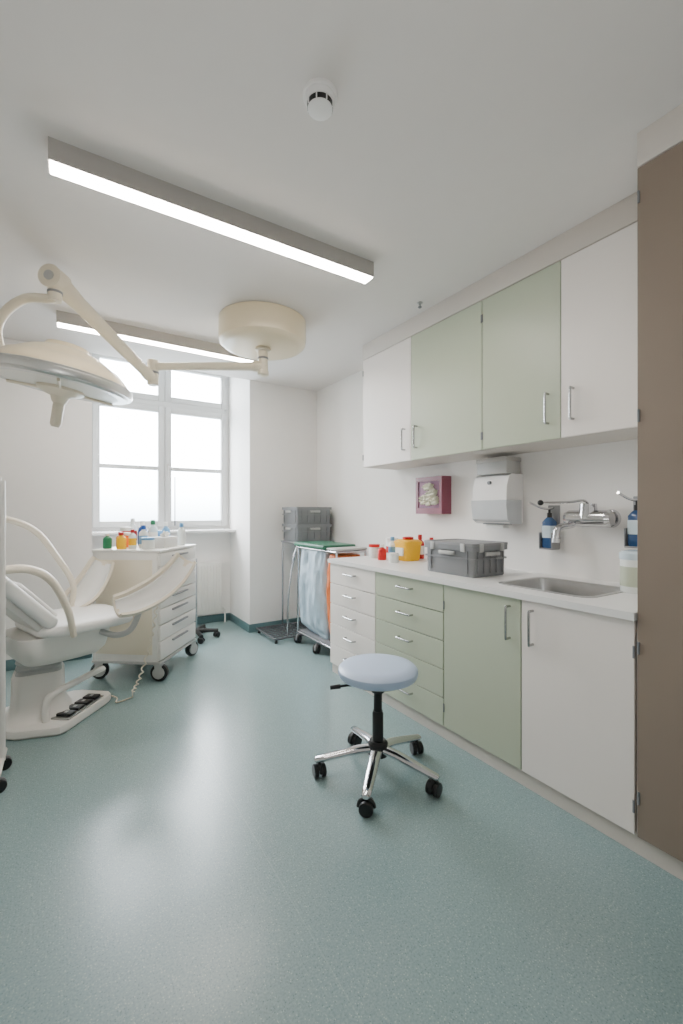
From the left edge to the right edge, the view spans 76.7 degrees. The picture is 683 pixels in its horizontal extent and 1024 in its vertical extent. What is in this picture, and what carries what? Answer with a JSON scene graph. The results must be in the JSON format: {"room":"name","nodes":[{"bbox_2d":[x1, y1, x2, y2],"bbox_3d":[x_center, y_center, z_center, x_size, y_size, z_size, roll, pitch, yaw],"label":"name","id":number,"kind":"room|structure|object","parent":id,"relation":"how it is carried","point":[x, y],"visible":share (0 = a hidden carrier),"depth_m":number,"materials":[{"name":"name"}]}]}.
{"room":"medical treatment room","nodes":[
{"label":"medical treatment room","id":0,"kind":"room"},
{"bbox_2d":[0,338,91,659],"bbox_3d":[-3.340,-0.260,3.540,2.210,3.060,0.840,0,0,-33],"label":"wall","id":1,"kind":"structure","parent":0,"point":[46,469],"depth_m":3.60,"materials":[{"name":"paint"}]},
{"bbox_2d":[6,613,300,670],"bbox_3d":[-2.284,1.228,4.087,4.340,0.085,0.652,0,0,-33],"label":"baseboard","id":2,"kind":"structure","parent":1,"relation":"attached to","point":[10,664],"depth_m":4.72,"materials":[{"name":"plastic"}]},
{"bbox_2d":[92,532,229,616],"bbox_3d":[-1.973,0.750,4.790,1.440,1.040,0.200,0,0,-33],"label":"wall","id":3,"kind":"structure","parent":0,"point":[209,546],"depth_m":4.99,"materials":[{"name":"paint"}]},
{"bbox_2d":[92,353,228,531],"bbox_3d":[-1.937,-0.745,4.734,1.440,1.890,0.154,0,0,-33],"label":"window","id":4,"kind":"structure","parent":3,"relation":"in","point":[163,404],"depth_m":4.74,"materials":[{"name":"plastic"}]},
{"bbox_2d":[92,529,235,535],"bbox_3d":[-1.875,0.215,4.636,1.440,0.030,0.235,0,0,-33],"label":"window sill","id":5,"kind":"structure","parent":3,"relation":"on","point":[201,530],"depth_m":4.67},
{"bbox_2d":[193,561,225,621],"bbox_3d":[-1.806,0.918,4.711,1.095,0.705,0.107,0,0,-33],"label":"radiator","id":6,"kind":"object","parent":3,"relation":"attached to","point":[209,574],"visible":0.27,"depth_m":4.86,"materials":[{"name":"metal"}]},
{"bbox_2d":[229,377,316,623],"bbox_3d":[-0.801,-0.260,5.157,0.930,3.060,0.840,0,0,-33],"label":"wall","id":7,"kind":"structure","parent":0,"point":[273,428],"depth_m":4.74,"materials":[{"name":"paint"}]},
{"bbox_2d":[0,620,682,1023],"bbox_3d":[-0.686,1.320,1.579,4.540,0.100,7.000,0,0,-33],"label":"floor","id":8,"kind":"structure","parent":0,"point":[176,854],"depth_m":1.50,"materials":[{"name":"plastic"}]},
{"bbox_2d":[0,477,11,792],"bbox_3d":[-1.927,0.552,1.850,0.808,1.436,0.279,0,0,-33],"label":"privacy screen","id":9,"kind":"object","parent":8,"relation":"on","point":[5,760],"visible":1,"depth_m":2.06,"materials":[{"name":"metal"}]},
{"bbox_2d":[6,516,196,740],"bbox_3d":[-1.675,0.627,2.628,0.808,1.287,1.317,0,0,37],"label":"chair","id":10,"kind":"object","parent":8,"relation":"on","point":[43,637],"visible":0.98,"depth_m":2.56,"materials":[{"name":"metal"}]},
{"bbox_2d":[90,544,197,680],"bbox_3d":[-1.601,0.777,3.574,0.648,0.985,0.669,0,0,5],"label":"trolley","id":11,"kind":"object","parent":8,"relation":"on","point":[174,630],"visible":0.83,"depth_m":3.25,"materials":[{"name":"beige metal"}]},
{"bbox_2d":[103,533,111,548],"bbox_3d":[-1.829,0.225,3.376,0.064,0.120,0.064,0,0,-33],"label":"bottle","id":12,"kind":"object","parent":11,"relation":"on","point":[107,541],"visible":1,"depth_m":3.35,"materials":[{"name":"green plastic"}]},
{"bbox_2d":[116,532,125,548],"bbox_3d":[-1.693,0.220,3.323,0.068,0.130,0.068,0,0,-33],"label":"bottle","id":13,"kind":"object","parent":11,"relation":"on","point":[121,540],"visible":0.98,"depth_m":3.30,"materials":[{"name":"yellow plastic"}]},
{"bbox_2d":[120,527,133,531],"bbox_3d":[-1.788,0.205,3.603,0.106,0.160,0.106,0,0,-33],"label":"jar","id":14,"kind":"object","parent":11,"relation":"on","point":[122,529],"visible":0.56,"depth_m":3.56,"materials":[{"name":"white plastic"}]},
{"bbox_2d":[123,532,130,546],"bbox_3d":[-1.746,0.225,3.509,0.102,0.120,0.102,0,0,-33],"label":"jar","id":15,"kind":"object","parent":11,"relation":"on","point":[126,534],"visible":0.29,"depth_m":3.47,"materials":[{"name":"orange plastic"}]},
{"bbox_2d":[129,529,136,548],"bbox_3d":[-1.629,0.210,3.367,0.057,0.150,0.057,0,0,-33],"label":"bottle","id":16,"kind":"object","parent":11,"relation":"on","point":[132,537],"visible":1,"depth_m":3.35,"materials":[{"name":"white plastic"}]},
{"bbox_2d":[129,518,136,535],"bbox_3d":[-1.793,0.170,3.709,0.069,0.230,0.069,0,0,-33],"label":"bottle","id":17,"kind":"object","parent":11,"relation":"on","point":[132,521],"visible":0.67,"depth_m":3.69,"materials":[{"name":"white plastic"}]},
{"bbox_2d":[138,521,146,545],"bbox_3d":[-1.682,0.180,3.654,0.072,0.210,0.072,0,0,-33],"label":"bottle","id":18,"kind":"object","parent":11,"relation":"on","point":[141,522],"visible":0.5,"depth_m":3.63,"materials":[{"name":"blue plastic"}]},
{"bbox_2d":[139,525,147,547],"bbox_3d":[-1.572,0.195,3.433,0.069,0.180,0.069,0,0,-33],"label":"bottle","id":19,"kind":"object","parent":11,"relation":"on","point":[143,533],"visible":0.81,"depth_m":3.40,"materials":[{"name":"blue plastic"}]},
{"bbox_2d":[92,544,195,552],"bbox_3d":[-1.591,0.296,3.555,0.544,0.022,0.628,0,0,5],"label":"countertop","id":20,"kind":"structure","parent":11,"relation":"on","point":[188,547],"depth_m":3.28,"materials":[{"name":"white plastic"}]},
{"bbox_2d":[141,537,154,549],"bbox_3d":[-1.483,0.240,3.314,0.095,0.090,0.095,0,0,-33],"label":"jar","id":21,"kind":"object","parent":11,"relation":"on","point":[148,543],"visible":1,"depth_m":3.28,"materials":[{"name":"white plastic"}]},
{"bbox_2d":[148,520,157,536],"bbox_3d":[-1.568,0.175,3.593,0.073,0.220,0.073,0,0,-33],"label":"bottle","id":22,"kind":"object","parent":11,"relation":"on","point":[152,531],"visible":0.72,"depth_m":3.57,"materials":[{"name":"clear plastic"}]},
{"bbox_2d":[162,522,169,535],"bbox_3d":[-1.507,0.185,3.708,0.068,0.200,0.068,0,0,-33],"label":"bottle","id":23,"kind":"object","parent":11,"relation":"on","point":[165,528],"visible":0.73,"depth_m":3.69,"materials":[{"name":"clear plastic"}]},
{"bbox_2d":[155,531,177,547],"bbox_3d":[-1.435,0.217,3.510,0.110,0.135,0.220,0,0,5],"label":"tissue box","id":24,"kind":"object","parent":11,"relation":"on","point":[164,541],"visible":0.95,"depth_m":3.46,"materials":[{"name":"white paper"}]},
{"bbox_2d":[177,523,185,544],"bbox_3d":[-1.383,0.190,3.736,0.068,0.190,0.068,0,0,-33],"label":"bottle","id":25,"kind":"object","parent":11,"relation":"on","point":[181,533],"visible":0.96,"depth_m":3.71,"materials":[{"name":"white plastic"}]},
{"bbox_2d":[195,559,219,643],"bbox_3d":[-1.451,0.870,4.330,0.448,0.800,0.432,0,0,-33],"label":"stand","id":26,"kind":"object","parent":8,"relation":"on","point":[201,629],"visible":0.54,"depth_m":4.33,"materials":[{"name":"silver metal"}]},
{"bbox_2d":[256,540,333,643],"bbox_3d":[-0.465,0.789,4.537,0.732,0.962,0.492,0,0,-33],"label":"trolley","id":27,"kind":"object","parent":8,"relation":"on","point":[289,629],"visible":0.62,"depth_m":4.41,"materials":[{"name":"silver metal"}]},
{"bbox_2d":[282,524,331,541],"bbox_3d":[-0.377,0.218,4.639,0.434,0.180,0.384,0,0,-33],"label":"crate","id":28,"kind":"object","parent":27,"relation":"on","point":[292,532],"visible":0.94,"depth_m":4.50,"materials":[{"name":"grey plastic"}]},
{"bbox_2d":[282,507,331,524],"bbox_3d":[-0.377,0.038,4.639,0.434,0.180,0.384,0,0,-33],"label":"crate","id":29,"kind":"object","parent":28,"relation":"on","point":[292,515],"visible":1,"depth_m":4.50,"materials":[{"name":"grey plastic"}]},
{"bbox_2d":[294,541,366,653],"bbox_3d":[-0.106,0.780,3.982,0.387,0.980,0.794,0,0,-33],"label":"trolley","id":30,"kind":"object","parent":8,"relation":"on","point":[313,584],"visible":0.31,"depth_m":3.88,"materials":[{"name":"silver metal"}]},
{"bbox_2d":[299,628,330,645],"bbox_3d":[-0.106,1.149,3.982,0.280,0.013,0.690,0,0,-33],"label":"shelf","id":31,"kind":"object","parent":30,"relation":"attached to","point":[325,641],"depth_m":3.95,"materials":[{"name":"white metal"}]},
{"bbox_2d":[330,563,376,666],"bbox_3d":[0.335,0.798,3.355,0.700,0.793,0.595,0,0,-33],"label":"base cabinet","id":32,"kind":"object","parent":8,"relation":"on","point":[353,594],"visible":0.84,"depth_m":3.17,"materials":[{"name":"white laminate"}]},
{"bbox_2d":[328,556,636,620],"bbox_3d":[0.770,0.385,2.692,0.688,0.030,2.197,0,0,-33],"label":"countertop","id":33,"kind":"structure","parent":32,"relation":"on","point":[622,605],"depth_m":2.26,"materials":[{"name":"white laminate"}]},
{"bbox_2d":[369,544,379,557],"bbox_3d":[0.267,0.315,3.490,0.095,0.110,0.095,0,0,-33],"label":"jar","id":34,"kind":"object","parent":33,"relation":"on","point":[373,548],"visible":0.86,"depth_m":3.45,"materials":[{"name":"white plastic"}]},
{"bbox_2d":[378,544,385,559],"bbox_3d":[0.314,0.310,3.342,0.068,0.120,0.068,0,0,-33],"label":"bottle","id":35,"kind":"object","parent":33,"relation":"on","point":[381,551],"visible":1,"depth_m":3.32,"materials":[{"name":"red plastic"}]},
{"bbox_2d":[388,537,394,556],"bbox_3d":[0.411,0.285,3.487,0.065,0.170,0.065,0,0,-33],"label":"bottle","id":36,"kind":"object","parent":33,"relation":"on","point":[391,547],"visible":0.78,"depth_m":3.46,"materials":[{"name":"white plastic"}]},
{"bbox_2d":[386,538,397,555],"bbox_3d":[0.428,0.295,3.664,0.106,0.150,0.106,0,0,-33],"label":"jar","id":37,"kind":"object","parent":33,"relation":"on","point":[387,539],"visible":0.38,"depth_m":3.63,"materials":[{"name":"white plastic"}]},
{"bbox_2d":[388,553,398,562],"bbox_3d":[0.382,0.335,3.160,0.076,0.070,0.076,0,0,-33],"label":"jar","id":38,"kind":"object","parent":33,"relation":"on","point":[393,557],"visible":1,"depth_m":3.13,"materials":[{"name":"white plastic"}]},
{"bbox_2d":[394,536,421,560],"bbox_3d":[0.507,0.279,3.311,0.177,0.182,0.170,0,0,-33],"label":"sharps container","id":39,"kind":"object","parent":33,"relation":"on","point":[408,548],"visible":0.97,"depth_m":3.25,"materials":[{"name":"yellow plastic"}]},
{"bbox_2d":[418,534,423,558],"bbox_3d":[0.626,0.275,3.446,0.069,0.190,0.069,0,0,-33],"label":"bottle","id":40,"kind":"object","parent":33,"relation":"on","point":[419,535],"visible":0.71,"depth_m":3.42,"materials":[{"name":"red plastic"}]},
{"bbox_2d":[424,539,507,577],"bbox_3d":[0.750,0.273,2.630,0.314,0.194,0.414,0,0,-33],"label":"crate","id":41,"kind":"object","parent":33,"relation":"on","point":[470,558],"visible":1,"depth_m":2.50,"materials":[{"name":"grey plastic"}]},
{"bbox_2d":[498,577,622,597],"bbox_3d":[1.096,0.447,2.151,0.420,0.162,0.490,0,0,-33],"label":"sink","id":42,"kind":"object","parent":33,"relation":"in","point":[573,588],"visible":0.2,"depth_m":2.28,"materials":[{"name":"metal"}]},
{"bbox_2d":[619,550,636,593],"bbox_3d":[1.351,0.273,1.993,0.120,0.195,0.120,0,0,-33],"label":"tub","id":43,"kind":"object","parent":33,"relation":"on","point":[628,558],"visible":0.6,"depth_m":1.96,"materials":[{"name":"plastic"}]},
{"bbox_2d":[312,653,442,817],"bbox_3d":[0.185,1.002,2.109,0.598,0.536,0.605,0,0,-33],"label":"stool","id":44,"kind":"object","parent":8,"relation":"on","point":[376,673],"visible":1,"depth_m":2.04,"materials":[{"name":"blue plastic"}]},
{"bbox_2d":[376,572,443,725],"bbox_3d":[0.664,0.798,2.838,0.700,0.793,0.630,0,0,-33],"label":"base cabinet","id":45,"kind":"object","parent":8,"relation":"on","point":[409,611],"visible":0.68,"depth_m":2.59,"materials":[{"name":"green laminate"}]},
{"bbox_2d":[443,585,521,769],"bbox_3d":[0.963,0.798,2.367,0.703,0.793,0.486,0,0,-33],"label":"base cabinet","id":46,"kind":"object","parent":8,"relation":"on","point":[482,704],"visible":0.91,"depth_m":2.16,"materials":[{"name":"green laminate"}]},
{"bbox_2d":[332,663,682,880],"bbox_3d":[0.689,1.234,2.268,0.020,0.073,2.805,0,0,-33],"label":"toe kick","id":47,"kind":"structure","parent":8,"relation":"on","point":[665,861],"depth_m":1.88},
{"bbox_2d":[522,600,636,833],"bbox_3d":[1.221,0.798,1.962,0.703,0.793,0.474,0,0,-33],"label":"base cabinet","id":48,"kind":"object","parent":8,"relation":"on","point":[579,668],"visible":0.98,"depth_m":1.76,"materials":[{"name":"white laminate"}]},
{"bbox_2d":[637,142,682,861],"bbox_3d":[1.516,-0.034,1.497,0.703,2.458,0.617,0,0,-33],"label":"tall cabinet","id":49,"kind":"object","parent":8,"relation":"on","point":[660,180],"visible":1,"depth_m":1.52,"materials":[{"name":"beige laminate"}]},
{"bbox_2d":[637,103,682,167],"bbox_3d":[1.533,-1.327,1.507,0.674,0.125,0.615,0,0,-33],"label":"trim","id":50,"kind":"structure","parent":49,"relation":"on","point":[666,132],"depth_m":1.52,"materials":[{"name":"white paint"}]},
{"bbox_2d":[0,0,682,391],"bbox_3d":[-0.460,-1.590,1.225,4.540,0.400,6.160,0,0,-33],"label":"ceiling","id":51,"kind":"structure","parent":0,"point":[460,139],"depth_m":1.62,"materials":[{"name":"paint"}]},
{"bbox_2d":[0,264,305,426],"bbox_3d":[-1.139,-0.930,2.835,1.903,0.919,0.860,0,0,-39],"label":"light","id":52,"kind":"object","parent":51,"relation":"attached to","point":[264,332],"visible":1,"depth_m":2.48,"materials":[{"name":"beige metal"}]},
{"bbox_2d":[56,310,257,361],"bbox_3d":[-1.350,-1.346,3.409,1.500,0.088,0.080,0,0,-33],"label":"ceiling light","id":53,"kind":"object","parent":51,"relation":"attached to","point":[67,320],"visible":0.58,"depth_m":3.32,"materials":[{"name":"metal"}]},
{"bbox_2d":[48,136,373,283],"bbox_3d":[-0.474,-1.346,2.034,1.500,0.088,0.080,0,0,-33],"label":"ceiling light","id":54,"kind":"object","parent":51,"relation":"attached to","point":[66,161],"visible":1,"depth_m":1.89,"materials":[{"name":"metal"}]},
{"bbox_2d":[303,77,336,120],"bbox_3d":[-0.071,-1.363,1.439,0.116,0.055,0.116,0,0,-33],"label":"smoke detector","id":55,"kind":"object","parent":51,"relation":"attached to","point":[319,93],"visible":1,"depth_m":1.41,"materials":[{"name":"white plastic"}]},
{"bbox_2d":[307,91,332,119],"bbox_3d":[-0.071,-1.351,1.439,0.085,0.020,0.085,0,0,35],"label":"vent","id":56,"kind":"object","parent":55,"relation":"attached to","point":[319,103],"depth_m":1.42,"materials":[{"name":"plastic"}]},
{"bbox_2d":[317,370,636,582],"bbox_3d":[1.421,-0.060,2.423,0.120,2.660,6.160,0,0,-33],"label":"wall","id":57,"kind":"structure","parent":0,"point":[369,505],"depth_m":3.12,"materials":[{"name":"paint"}]},
{"bbox_2d":[363,337,445,469],"bbox_3d":[0.471,-0.817,3.441,0.388,0.893,0.595,0,0,-33],"label":"upper cabinet","id":58,"kind":"object","parent":57,"relation":"attached to","point":[386,374],"visible":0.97,"depth_m":3.33,"materials":[{"name":"white laminate"}]},
{"bbox_2d":[416,475,450,513],"bbox_3d":[0.696,-0.128,3.330,0.128,0.285,0.280,0,0,-33],"label":"dispenser","id":59,"kind":"object","parent":57,"relation":"attached to","point":[433,493],"visible":1,"depth_m":3.25,"materials":[{"name":"plastic"}]},
{"bbox_2d":[411,301,515,462],"bbox_3d":[0.800,-0.817,2.925,0.388,0.893,0.630,0,0,-33],"label":"upper cabinet","id":60,"kind":"object","parent":57,"relation":"attached to","point":[446,356],"visible":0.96,"depth_m":2.81,"materials":[{"name":"green laminate"}]},
{"bbox_2d":[471,473,522,528],"bbox_3d":[1.007,-0.068,2.799,0.174,0.345,0.270,0,0,-33],"label":"paper towel dispenser","id":61,"kind":"object","parent":57,"relation":"attached to","point":[497,502],"visible":1,"depth_m":2.72,"materials":[{"name":"plastic"}]},
{"bbox_2d":[486,524,508,528],"bbox_3d":[1.012,0.092,2.803,0.060,0.025,0.130,0,0,-33],"label":"paper towel","id":62,"kind":"object","parent":61,"relation":"hanging from","point":[502,526],"depth_m":2.76,"materials":[{"name":"white paper"}]},
{"bbox_2d":[476,456,520,475],"bbox_3d":[1.015,-0.292,2.799,0.148,0.105,0.238,0,0,-33],"label":"box","id":63,"kind":"object","parent":61,"relation":"on","point":[505,464],"visible":0.94,"depth_m":2.73,"materials":[{"name":"grey plastic"}]},
{"bbox_2d":[482,261,593,453],"bbox_3d":[1.100,-0.817,2.454,0.388,0.893,0.486,0,0,-33],"label":"upper cabinet","id":64,"kind":"object","parent":57,"relation":"attached to","point":[521,322],"visible":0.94,"depth_m":2.35,"materials":[{"name":"green laminate"}]},
{"bbox_2d":[529,502,559,549],"bbox_3d":[1.161,0.080,2.494,0.242,0.276,0.080,0,0,-33],"label":"soap dispenser","id":65,"kind":"object","parent":57,"relation":"attached to","point":[553,515],"visible":0.97,"depth_m":2.52,"materials":[{"name":"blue plastic"}]},
{"bbox_2d":[542,517,556,547],"bbox_3d":[1.218,0.121,2.531,0.065,0.178,0.064,0,0,-33],"label":"bottle","id":66,"kind":"object","parent":65,"relation":"on","point":[548,525],"depth_m":2.51,"materials":[{"name":"blue plastic"}]},
{"bbox_2d":[537,499,620,542],"bbox_3d":[1.236,0.049,2.257,0.370,0.234,0.250,0,0,-33],"label":"faucet","id":67,"kind":"object","parent":57,"relation":"attached to","point":[588,515],"visible":1,"depth_m":2.28,"materials":[{"name":"silver metal"}]},
{"bbox_2d":[561,222,636,443],"bbox_3d":[1.358,-0.817,2.049,0.388,0.893,0.474,0,0,-33],"label":"upper cabinet","id":68,"kind":"object","parent":57,"relation":"attached to","point":[599,281],"visible":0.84,"depth_m":2.01,"materials":[{"name":"white laminate"}]},
{"bbox_2d":[363,192,636,360],"bbox_3d":[0.913,-1.327,2.778,0.354,0.125,2.190,0,0,-33],"label":"trim","id":69,"kind":"structure","parent":68,"relation":"on","point":[622,214],"depth_m":2.36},
{"bbox_2d":[617,491,636,547],"bbox_3d":[1.408,0.040,2.106,0.242,0.276,0.080,0,0,-33],"label":"soap dispenser","id":70,"kind":"object","parent":57,"relation":"attached to","point":[630,533],"visible":0.52,"depth_m":2.13,"materials":[{"name":"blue plastic"}]},
{"bbox_2d":[627,510,636,546],"bbox_3d":[1.466,0.081,2.143,0.068,0.178,0.067,0,0,-33],"label":"bottle","id":71,"kind":"object","parent":70,"relation":"on","point":[632,517],"depth_m":2.13,"materials":[{"name":"blue plastic"}]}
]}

